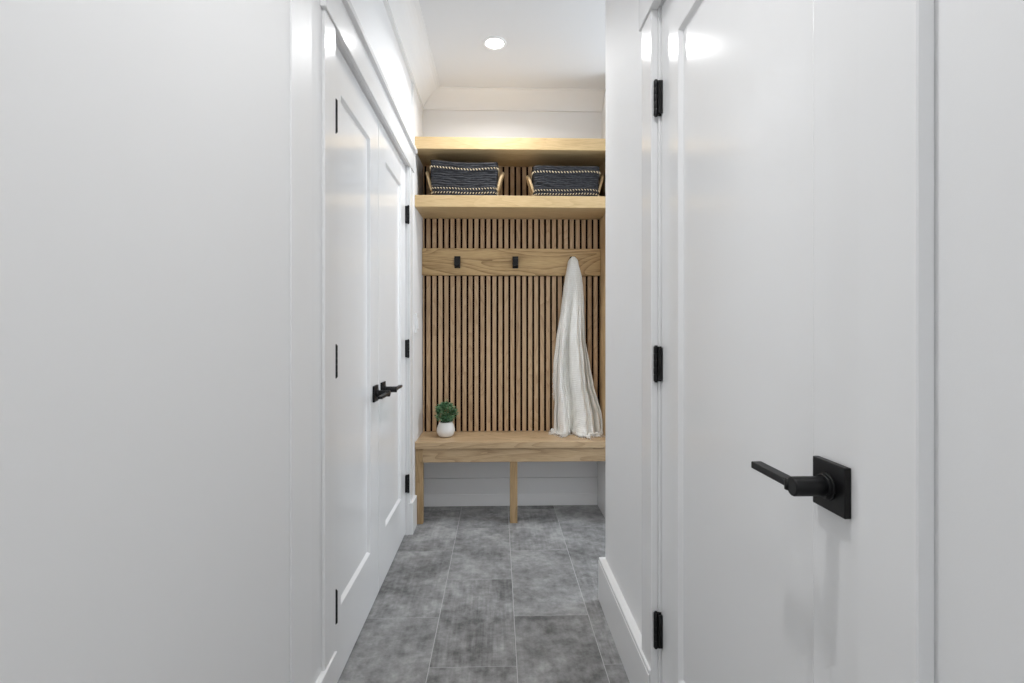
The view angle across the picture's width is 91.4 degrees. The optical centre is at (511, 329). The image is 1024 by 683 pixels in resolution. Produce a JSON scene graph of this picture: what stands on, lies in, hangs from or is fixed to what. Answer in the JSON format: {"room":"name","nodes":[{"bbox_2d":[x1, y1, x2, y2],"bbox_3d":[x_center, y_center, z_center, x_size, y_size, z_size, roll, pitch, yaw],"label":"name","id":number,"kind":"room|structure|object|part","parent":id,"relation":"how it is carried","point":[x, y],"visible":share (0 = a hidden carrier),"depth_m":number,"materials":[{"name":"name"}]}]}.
{"room":"mudroom hallway","nodes":[
{"label":"mudroom hallway","id":0,"kind":"room"},
{"bbox_2d":[0,0,422,682],"bbox_3d":[-0.576,-0.190,0.539,0.132,2.700,5.510,0,0,-2],"label":"wall","id":1,"kind":"structure","parent":0,"point":[145,144],"depth_m":0.73,"materials":[{"name":"white paint"}]},
{"bbox_2d":[290,0,311,682],"bbox_3d":[-0.541,-0.140,1.283,0.005,2.600,0.132,0,0,-2],"label":"trim","id":2,"kind":"structure","parent":1,"relation":"attached to","point":[300,10],"depth_m":1.27,"materials":[{"name":"white paint"}]},
{"bbox_2d":[316,651,336,682],"bbox_3d":[-0.544,1.070,1.439,0.026,0.180,0.177,0,0,-2],"label":"baseboard","id":3,"kind":"structure","parent":1,"relation":"attached to","point":[329,675],"depth_m":1.47,"materials":[{"name":"white paint"}]},
{"bbox_2d":[335,43,390,681],"bbox_3d":[-0.559,0.112,1.862,0.101,2.072,0.639,0,0,-2],"label":"door","id":4,"kind":"structure","parent":1,"relation":"in","point":[357,392],"depth_m":1.84,"materials":[{"name":"white paint"}]},
{"bbox_3d":[-0.577,0.268,2.114,0.010,0.068,0.068,0,0,-2],"label":"rose plate","id":5,"kind":"part","parent":4,"relation":"part of","materials":[{"name":"black metal"}]},
{"bbox_3d":[-0.523,0.268,2.045,0.018,0.016,0.140,0,0,-2],"label":"lever","id":6,"kind":"part","parent":4,"relation":"part of","materials":[{"name":"black metal"}]},
{"bbox_2d":[320,0,417,670],"bbox_3d":[-0.612,0.049,2.181,0.152,2.223,1.543,0,0,-2],"label":"door frame","id":7,"kind":"structure","parent":1,"relation":"attached to","point":[341,25],"depth_m":1.50,"materials":[{"name":"white paint"}]},
{"bbox_3d":[-0.544,0.118,1.484,0.010,2.084,0.094,0,0,-2],"label":"casing","id":8,"kind":"part","parent":7,"relation":"part of","materials":[{"name":"white paint"}]},
{"bbox_3d":[-0.560,-0.982,2.183,0.016,0.116,1.517,0,0,-2],"label":"head casing","id":9,"kind":"part","parent":7,"relation":"part of","materials":[{"name":"white paint"}]},
{"bbox_3d":[-0.583,0.118,2.880,0.010,2.084,0.095,0,0,-2],"label":"casing","id":10,"kind":"part","parent":7,"relation":"part of","materials":[{"name":"white paint"}]},
{"bbox_2d":[378,119,409,591],"bbox_3d":[-0.577,0.112,2.507,0.101,2.072,0.640,0,0,-2],"label":"door","id":11,"kind":"structure","parent":1,"relation":"in","point":[393,214],"depth_m":2.48,"materials":[{"name":"white paint"}]},
{"bbox_3d":[-0.581,0.268,2.254,0.010,0.068,0.068,0,0,-2],"label":"rose plate","id":12,"kind":"part","parent":11,"relation":"part of","materials":[{"name":"black metal"}]},
{"bbox_2d":[408,495,416,534],"bbox_3d":[-0.580,1.070,2.899,0.036,0.180,0.141,0,0,-2],"label":"baseboard","id":13,"kind":"structure","parent":1,"relation":"attached to","point":[412,506],"depth_m":2.83,"materials":[{"name":"white paint"}]},
{"bbox_2d":[415,314,418,332],"bbox_3d":[-0.572,-0.040,3.020,0.015,0.116,0.070,0,0,-2],"label":"light switch","id":14,"kind":"object","parent":1,"relation":"attached to","point":[416,315],"visible":1,"depth_m":2.99,"materials":[{"name":"white plastic"}]},
{"bbox_2d":[383,0,604,111],"bbox_3d":[0.123,-1.494,0.565,1.303,0.092,5.522,0,0,-2],"label":"trim","id":15,"kind":"structure","parent":1,"relation":"attached to","point":[406,18],"depth_m":3.21,"materials":[{"name":"white paint"}]},
{"bbox_2d":[337,505,629,682],"bbox_3d":[0.485,1.210,0.544,3.400,0.100,5.860,0,0,-2],"label":"floor","id":16,"kind":"structure","parent":0,"point":[473,595],"depth_m":2.10,"materials":[{"name":"grey tile"}]},
{"bbox_2d":[415,431,604,523],"bbox_3d":[0.009,0.914,3.147,1.183,0.492,0.321,0,0,-2],"label":"bench","id":17,"kind":"object","parent":16,"relation":"on","point":[513,447],"visible":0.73,"depth_m":3.00,"materials":[{"name":"brown wood"}]},
{"bbox_3d":[-0.556,0.934,3.007,0.045,0.452,0.045,0,0,-2],"label":"leg","id":18,"kind":"part","parent":17,"relation":"part of","materials":[{"name":"brown wood"}]},
{"bbox_2d":[434,398,458,436],"bbox_3d":[-0.409,0.547,3.135,0.157,0.242,0.147,0,0,-2],"label":"potted plant","id":19,"kind":"object","parent":17,"relation":"on","point":[445,428],"visible":1,"depth_m":3.10,"materials":[{"name":"green plant"}]},
{"bbox_3d":[-0.415,0.621,3.135,0.113,0.093,0.113,0,0,-2],"label":"pot","id":20,"kind":"part","parent":19,"relation":"part of","materials":[{"name":"white ceramic"}]},
{"bbox_3d":[0.009,0.688,3.147,1.183,0.040,0.321,0,0,-2],"label":"seat","id":21,"kind":"part","parent":17,"relation":"part of","materials":[{"name":"brown wood"}]},
{"bbox_3d":[0.010,0.976,3.023,0.045,0.368,0.045,0,0,-2],"label":"leg","id":22,"kind":"part","parent":17,"relation":"part of","materials":[{"name":"brown wood"}]},
{"bbox_2d":[419,0,604,88],"bbox_3d":[0.485,-1.590,0.544,3.400,0.100,5.860,0,0,-2],"label":"ceiling","id":23,"kind":"structure","parent":0,"point":[551,43],"depth_m":2.68,"materials":[{"name":"white paint"}]},
{"bbox_2d":[483,36,506,49],"bbox_3d":[-0.093,-1.537,2.682,0.128,0.006,0.128,0,0,-2],"label":"recessed light","id":24,"kind":"object","parent":23,"relation":"in","point":[492,42],"visible":1,"depth_m":2.68,"materials":[{"name":"white plastic"}]},
{"bbox_2d":[423,110,601,477],"bbox_3d":[0.592,-0.190,3.388,2.627,2.700,0.120,0,0,-2],"label":"wall","id":25,"kind":"structure","parent":0,"point":[436,123],"depth_m":3.31,"materials":[{"name":"white paint"}]},
{"bbox_2d":[415,137,604,166],"bbox_3d":[0.009,-1.114,3.148,1.183,0.072,0.323,0,0,-2],"label":"shelf","id":26,"kind":"object","parent":25,"relation":"attached to","point":[504,151],"visible":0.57,"depth_m":3.02,"materials":[{"name":"brown wood"}]},
{"bbox_2d":[415,195,604,219],"bbox_3d":[0.009,-0.768,3.148,1.183,0.070,0.323,0,0,-2],"label":"shelf","id":27,"kind":"object","parent":25,"relation":"attached to","point":[428,206],"visible":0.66,"depth_m":3.00,"materials":[{"name":"brown wood"}]},
{"bbox_2d":[426,160,503,195],"bbox_3d":[-0.291,-0.915,3.111,0.488,0.222,0.246,0,0,-2],"label":"woven basket","id":28,"kind":"object","parent":27,"relation":"on","point":[447,177],"visible":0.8,"depth_m":3.00,"materials":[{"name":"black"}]},
{"bbox_3d":[-0.509,-0.916,3.105,0.053,0.137,0.144,0,0,-2],"label":"handle","id":29,"kind":"part","parent":28,"relation":"part of","materials":[{"name":"beige wicker"}]},
{"bbox_3d":[-0.074,-0.916,3.117,0.053,0.137,0.144,0,0,-2],"label":"handle","id":30,"kind":"part","parent":28,"relation":"part of","materials":[{"name":"beige wicker"}]},
{"bbox_2d":[526,166,603,195],"bbox_3d":[0.331,-0.900,3.135,0.488,0.193,0.246,0,0,0],"label":"woven basket","id":31,"kind":"object","parent":27,"relation":"on","point":[544,180],"visible":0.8,"depth_m":3.03,"materials":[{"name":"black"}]},
{"bbox_3d":[0.114,-0.905,3.134,0.053,0.125,0.144,0,0,0],"label":"handle","id":32,"kind":"part","parent":31,"relation":"part of","materials":[{"name":"beige wicker"}]},
{"bbox_3d":[0.549,-0.905,3.137,0.053,0.125,0.144,0,0,0],"label":"handle","id":33,"kind":"part","parent":31,"relation":"part of","materials":[{"name":"beige wicker"}]},
{"bbox_2d":[423,165,598,431],"bbox_3d":[-0.002,-0.205,3.298,1.166,1.744,0.022,0,0,-2],"label":"wall panel","id":34,"kind":"object","parent":25,"relation":"attached to","point":[489,342],"visible":0.55,"depth_m":3.29,"materials":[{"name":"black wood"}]},
{"bbox_2d":[422,248,600,275],"bbox_3d":[-0.001,-0.445,3.257,1.166,0.175,0.088,0,0,-2],"label":"rail","id":35,"kind":"object","parent":34,"relation":"attached to","point":[435,261],"visible":0.84,"depth_m":3.26,"materials":[{"name":"brown wood"}]},
{"bbox_2d":[549,256,604,439],"bbox_3d":[0.407,0.097,3.164,0.357,1.141,0.264,0,0,-2],"label":"throw blanket","id":36,"kind":"object","parent":35,"relation":"hanging from","point":[577,411],"visible":1,"depth_m":3.21,"materials":[{"name":"white fabric"}]},
{"bbox_2d":[424,461,604,516],"bbox_3d":[0.009,0.935,3.156,1.183,0.450,0.330,0,0,-2],"label":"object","id":37,"kind":"structure","parent":25,"relation":"attached to","point":[572,482],"depth_m":3.30,"materials":[{"name":"white paint"}]},
{"bbox_2d":[602,94,604,138],"bbox_3d":[0.652,-0.190,3.159,0.100,2.700,0.340,0,0,-2],"label":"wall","id":38,"kind":"structure","parent":0,"point":[603,107],"depth_m":3.27,"materials":[{"name":"white paint"}]},
{"bbox_2d":[599,160,604,434],"bbox_3d":[0.593,-0.205,3.167,0.016,1.745,0.317,0,0,-2],"label":"panel","id":39,"kind":"object","parent":38,"relation":"attached to","point":[602,167],"visible":0.21,"depth_m":3.23,"materials":[{"name":"brown wood"}]},
{"bbox_2d":[605,0,1023,682],"bbox_3d":[0.522,-0.190,-0.019,0.120,2.700,4.333,0,0,-2],"label":"wall","id":40,"kind":"structure","parent":0,"point":[979,44],"depth_m":0.50,"materials":[{"name":"white paint"}]},
{"bbox_2d":[598,557,650,682],"bbox_3d":[0.766,1.070,1.811,0.767,0.180,0.717,0,0,-2],"label":"baseboard","id":41,"kind":"structure","parent":40,"relation":"attached to","point":[627,637],"depth_m":1.75,"materials":[{"name":"white paint"}]},
{"bbox_2d":[653,0,857,682],"bbox_3d":[0.425,0.112,1.030,0.098,2.072,0.814,0,0,-2],"label":"door","id":42,"kind":"structure","parent":40,"relation":"in","point":[756,364],"depth_m":0.91,"materials":[{"name":"white paint"}]},
{"bbox_3d":[0.394,0.217,0.751,0.020,0.016,0.113,0,0,-2],"label":"lever","id":43,"kind":"part","parent":42,"relation":"part of","materials":[{"name":"black metal"}]},
{"bbox_3d":[0.444,0.217,0.696,0.010,0.068,0.068,0,0,-2],"label":"rose plate","id":44,"kind":"part","parent":42,"relation":"part of","materials":[{"name":"black metal"}]},
{"bbox_2d":[639,0,933,682],"bbox_3d":[0.471,0.049,1.033,0.162,2.223,1.063,0,0,-2],"label":"door frame","id":45,"kind":"structure","parent":40,"relation":"attached to","point":[896,37],"depth_m":0.57,"materials":[{"name":"white paint"}]},
{"bbox_3d":[0.409,0.118,1.489,0.020,2.084,0.096,0,0,-2],"label":"casing","id":46,"kind":"part","parent":45,"relation":"part of","materials":[{"name":"white paint"}]},
{"bbox_3d":[0.419,-0.982,1.032,0.026,0.116,1.037,0,0,-2],"label":"head casing","id":47,"kind":"part","parent":45,"relation":"part of","materials":[{"name":"white paint"}]},
{"bbox_3d":[0.435,0.118,0.570,0.020,2.084,0.088,0,0,-2],"label":"casing","id":48,"kind":"part","parent":45,"relation":"part of","materials":[{"name":"white paint"}]}
]}

